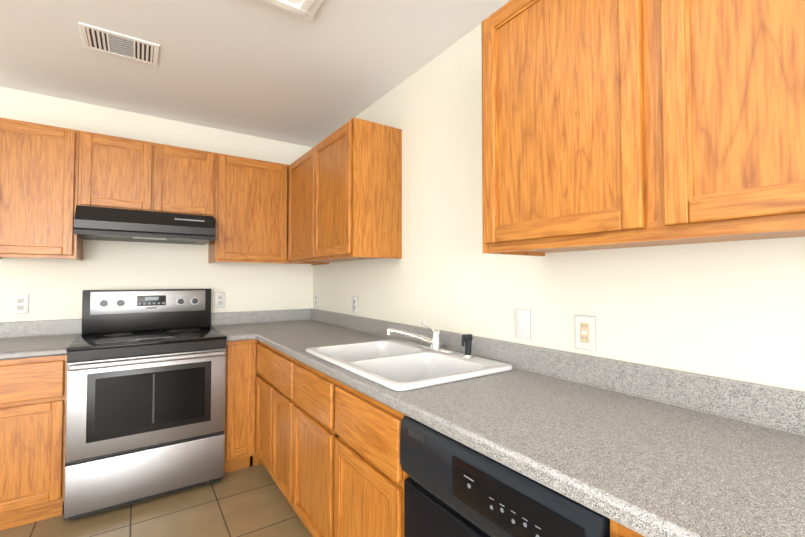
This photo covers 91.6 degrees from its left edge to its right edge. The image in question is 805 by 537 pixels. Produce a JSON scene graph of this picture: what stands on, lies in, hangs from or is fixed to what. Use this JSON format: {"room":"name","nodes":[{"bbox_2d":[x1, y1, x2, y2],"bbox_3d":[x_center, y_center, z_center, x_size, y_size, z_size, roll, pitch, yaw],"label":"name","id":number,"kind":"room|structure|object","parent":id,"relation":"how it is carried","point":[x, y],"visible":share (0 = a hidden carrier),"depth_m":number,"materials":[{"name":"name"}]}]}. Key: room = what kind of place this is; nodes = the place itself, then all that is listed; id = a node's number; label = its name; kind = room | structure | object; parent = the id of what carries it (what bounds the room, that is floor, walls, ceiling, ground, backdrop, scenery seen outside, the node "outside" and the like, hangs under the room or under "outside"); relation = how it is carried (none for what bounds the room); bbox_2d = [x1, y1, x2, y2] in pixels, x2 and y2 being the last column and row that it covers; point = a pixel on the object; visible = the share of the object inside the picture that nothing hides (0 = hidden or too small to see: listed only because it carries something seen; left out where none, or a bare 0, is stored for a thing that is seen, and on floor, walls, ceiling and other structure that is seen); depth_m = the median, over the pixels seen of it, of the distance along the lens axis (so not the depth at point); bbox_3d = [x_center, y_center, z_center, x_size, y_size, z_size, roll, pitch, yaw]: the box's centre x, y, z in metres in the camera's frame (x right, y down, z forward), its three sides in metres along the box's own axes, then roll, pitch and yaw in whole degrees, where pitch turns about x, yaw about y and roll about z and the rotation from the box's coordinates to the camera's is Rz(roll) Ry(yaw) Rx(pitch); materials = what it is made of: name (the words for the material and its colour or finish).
{"room":"kitchen","nodes":[
{"label":"kitchen","id":0,"kind":"room"},
{"bbox_2d":[0,463,311,536],"bbox_3d":[-0.445,1.298,-1.080,4.700,0.100,8.100,1,-2,-34],"label":"floor","id":1,"kind":"structure","parent":0,"point":[251,501],"depth_m":2.09,"materials":[{"name":"tile"}]},
{"bbox_2d":[0,355,66,530],"bbox_3d":[-2.346,0.891,2.028,0.987,0.874,0.639,1,-2,-34],"label":"base cabinet","id":2,"kind":"object","parent":1,"relation":"on","point":[33,393],"visible":0.9,"depth_m":1.98,"materials":[{"name":"brown wood"}]},
{"bbox_2d":[64,289,226,520],"bbox_3d":[-1.580,0.739,2.467,0.763,1.199,0.721,1,-2,-34],"label":"range","id":3,"kind":"object","parent":1,"relation":"on","point":[145,414],"visible":1,"depth_m":2.23,"materials":[{"name":"grey metal"}]},
{"bbox_2d":[224,339,256,472],"bbox_3d":[-1.219,0.911,2.792,0.200,0.874,0.639,1,-2,-34],"label":"base cabinet","id":4,"kind":"object","parent":1,"relation":"on","point":[240,407],"visible":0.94,"depth_m":2.54,"materials":[{"name":"brown wood"}]},
{"bbox_2d":[253,340,295,505],"bbox_3d":[-0.535,0.904,2.503,0.639,0.874,0.864,1,-2,-34],"label":"base cabinet","id":5,"kind":"object","parent":1,"relation":"on","point":[275,403],"visible":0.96,"depth_m":2.22,"materials":[{"name":"brown wood"}]},
{"bbox_2d":[293,360,409,536],"bbox_3d":[-0.017,0.884,1.740,0.639,0.874,0.976,1,-2,-34],"label":"base cabinet","id":6,"kind":"object","parent":1,"relation":"on","point":[350,475],"visible":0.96,"depth_m":1.49,"materials":[{"name":"brown wood"}]},
{"bbox_2d":[0,308,804,536],"bbox_3d":[-0.753,0.360,1.092,2.599,0.137,3.999,1,-2,-34],"label":"countertop","id":7,"kind":"structure","parent":6,"relation":"on","point":[647,450],"depth_m":0.97,"materials":[{"name":"laminate"}]},
{"bbox_2d":[306,339,511,404],"bbox_3d":[-0.018,0.486,1.732,0.560,0.200,0.840,1,-2,-34],"label":"sink","id":8,"kind":"object","parent":7,"relation":"in","point":[399,365],"visible":0.52,"depth_m":1.72,"materials":[{"name":"white ceramic"}]},
{"bbox_2d":[386,321,457,353],"bbox_3d":[0.080,0.318,1.821,0.256,0.138,0.250,1,-2,-34],"label":"faucet","id":9,"kind":"object","parent":8,"relation":"on","point":[434,340],"visible":1,"depth_m":1.85,"materials":[{"name":"silver metal"}]},
{"bbox_2d":[461,334,472,357],"bbox_3d":[0.279,0.334,1.690,0.058,0.100,0.044,1,-2,-34],"label":"sprayer","id":10,"kind":"object","parent":8,"relation":"on","point":[466,339],"visible":1,"depth_m":1.68,"materials":[{"name":"black plastic"}]},
{"bbox_2d":[400,415,609,536],"bbox_3d":[0.416,0.869,1.071,0.615,0.866,0.610,1,-2,-34],"label":"dishwasher","id":11,"kind":"object","parent":1,"relation":"on","point":[453,488],"visible":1,"depth_m":0.92,"materials":[{"name":"black"}]},
{"bbox_2d":[610,519,643,536],"bbox_3d":[0.877,0.850,0.420,0.639,0.874,0.980,1,-2,-34],"label":"base cabinet","id":12,"kind":"object","parent":1,"relation":"on","point":[617,529],"visible":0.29,"depth_m":0.65,"materials":[{"name":"brown wood"}]},
{"bbox_2d":[0,86,312,321],"bbox_3d":[-2.689,0.109,2.264,4.700,2.450,0.100,1,-2,-34],"label":"wall","id":13,"kind":"structure","parent":0,"point":[53,288],"depth_m":2.78,"materials":[{"name":"white paint"}]},
{"bbox_2d":[12,294,28,313],"bbox_3d":[-2.360,0.220,2.418,0.074,0.118,0.008,1,-2,-34],"label":"electrical outlet","id":14,"kind":"object","parent":13,"relation":"attached to","point":[20,304],"visible":1,"depth_m":2.42,"materials":[{"name":"grey plastic"}]},
{"bbox_2d":[0,117,82,260],"bbox_3d":[-2.189,-0.444,2.350,0.398,0.770,0.339,1,-2,-34],"label":"upper cabinet","id":15,"kind":"object","parent":13,"relation":"attached to","point":[39,169],"visible":0.98,"depth_m":2.23,"materials":[{"name":"brown wood"}]},
{"bbox_2d":[78,130,215,218],"bbox_3d":[-1.713,-0.588,2.677,0.749,0.465,0.339,1,-2,-34],"label":"upper cabinet","id":16,"kind":"object","parent":13,"relation":"attached to","point":[122,173],"visible":0.98,"depth_m":2.51,"materials":[{"name":"brown wood"}]},
{"bbox_2d":[73,205,215,244],"bbox_3d":[-1.670,-0.269,2.585,0.720,0.174,0.525,1,-2,-34],"label":"range hood","id":17,"kind":"object","parent":16,"relation":"attached to","point":[105,224],"visible":1,"depth_m":2.41,"materials":[{"name":"black metal"}]},
{"bbox_2d":[215,292,224,307],"bbox_3d":[-1.423,0.247,3.052,0.074,0.118,0.008,1,-2,-34],"label":"electrical outlet","id":18,"kind":"object","parent":13,"relation":"attached to","point":[219,300],"visible":1,"depth_m":3.05,"materials":[{"name":"grey plastic"}]},
{"bbox_2d":[208,153,322,264],"bbox_3d":[-1.053,-0.423,3.120,0.842,0.770,0.339,1,-2,-34],"label":"upper cabinet","id":19,"kind":"object","parent":13,"relation":"attached to","point":[251,214],"visible":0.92,"depth_m":2.88,"materials":[{"name":"brown wood"}]},
{"bbox_2d":[0,0,509,147],"bbox_3d":[-0.445,-1.252,-1.013,4.700,0.100,8.100,1,-2,-34],"label":"ceiling","id":20,"kind":"structure","parent":0,"point":[255,68],"depth_m":2.07,"materials":[{"name":"white paint"}]},
{"bbox_2d":[78,22,158,65],"bbox_3d":[-1.415,-1.119,1.971,0.315,0.008,0.230,1,-2,-34],"label":"ceiling vent","id":21,"kind":"object","parent":20,"relation":"in","point":[114,43],"visible":1,"depth_m":1.96,"materials":[{"name":"white metal"}]},
{"bbox_2d":[256,0,323,20],"bbox_3d":[-0.746,-1.122,1.145,1.225,0.046,0.615,1,-2,-34],"label":"ceiling light fixture","id":22,"kind":"object","parent":20,"relation":"attached to","point":[306,9],"visible":1,"depth_m":1.63,"materials":[{"name":"white paint"}]},
{"bbox_2d":[313,24,804,391],"bbox_3d":[1.487,0.056,0.202,0.100,2.450,8.000,1,-2,-34],"label":"wall","id":23,"kind":"structure","parent":0,"point":[733,310],"depth_m":1.53,"materials":[{"name":"white paint"}]},
{"bbox_2d":[315,293,318,306],"bbox_3d":[-0.746,0.274,3.395,0.008,0.118,0.074,1,-2,-34],"label":"outlet","id":24,"kind":"object","parent":23,"relation":"attached to","point":[316,299],"visible":1,"depth_m":3.38,"materials":[{"name":"grey plastic"}]},
{"bbox_2d":[288,117,401,263],"bbox_3d":[-0.446,-0.435,2.675,0.339,0.770,1.074,1,-2,-34],"label":"upper cabinet","id":25,"kind":"object","parent":23,"relation":"attached to","point":[345,192],"visible":1,"depth_m":2.29,"materials":[{"name":"brown wood"}]},
{"bbox_2d":[352,296,357,312],"bbox_3d":[-0.341,0.256,2.798,0.008,0.118,0.074,1,-2,-34],"label":"electrical outlet","id":26,"kind":"object","parent":23,"relation":"attached to","point":[354,304],"visible":1,"depth_m":2.79,"materials":[{"name":"grey plastic"}]},
{"bbox_2d":[515,309,530,339],"bbox_3d":[0.482,0.224,1.578,0.016,0.118,0.074,1,-2,-34],"label":"light switch","id":27,"kind":"object","parent":23,"relation":"attached to","point":[523,323],"visible":1,"depth_m":1.57,"materials":[{"name":"white plastic"}]},
{"bbox_2d":[575,315,595,350],"bbox_3d":[0.634,0.223,1.359,0.009,0.118,0.074,1,-2,-34],"label":"outlet","id":28,"kind":"object","parent":23,"relation":"attached to","point":[585,332],"visible":1,"depth_m":1.35,"materials":[{"name":"white plastic"}]},
{"bbox_2d":[481,0,804,255],"bbox_3d":[0.700,-0.463,0.985,0.339,0.803,1.077,1,-2,-34],"label":"upper cabinet","id":29,"kind":"object","parent":23,"relation":"attached to","point":[610,124],"visible":1,"depth_m":0.91,"materials":[{"name":"brown wood"}]}
]}

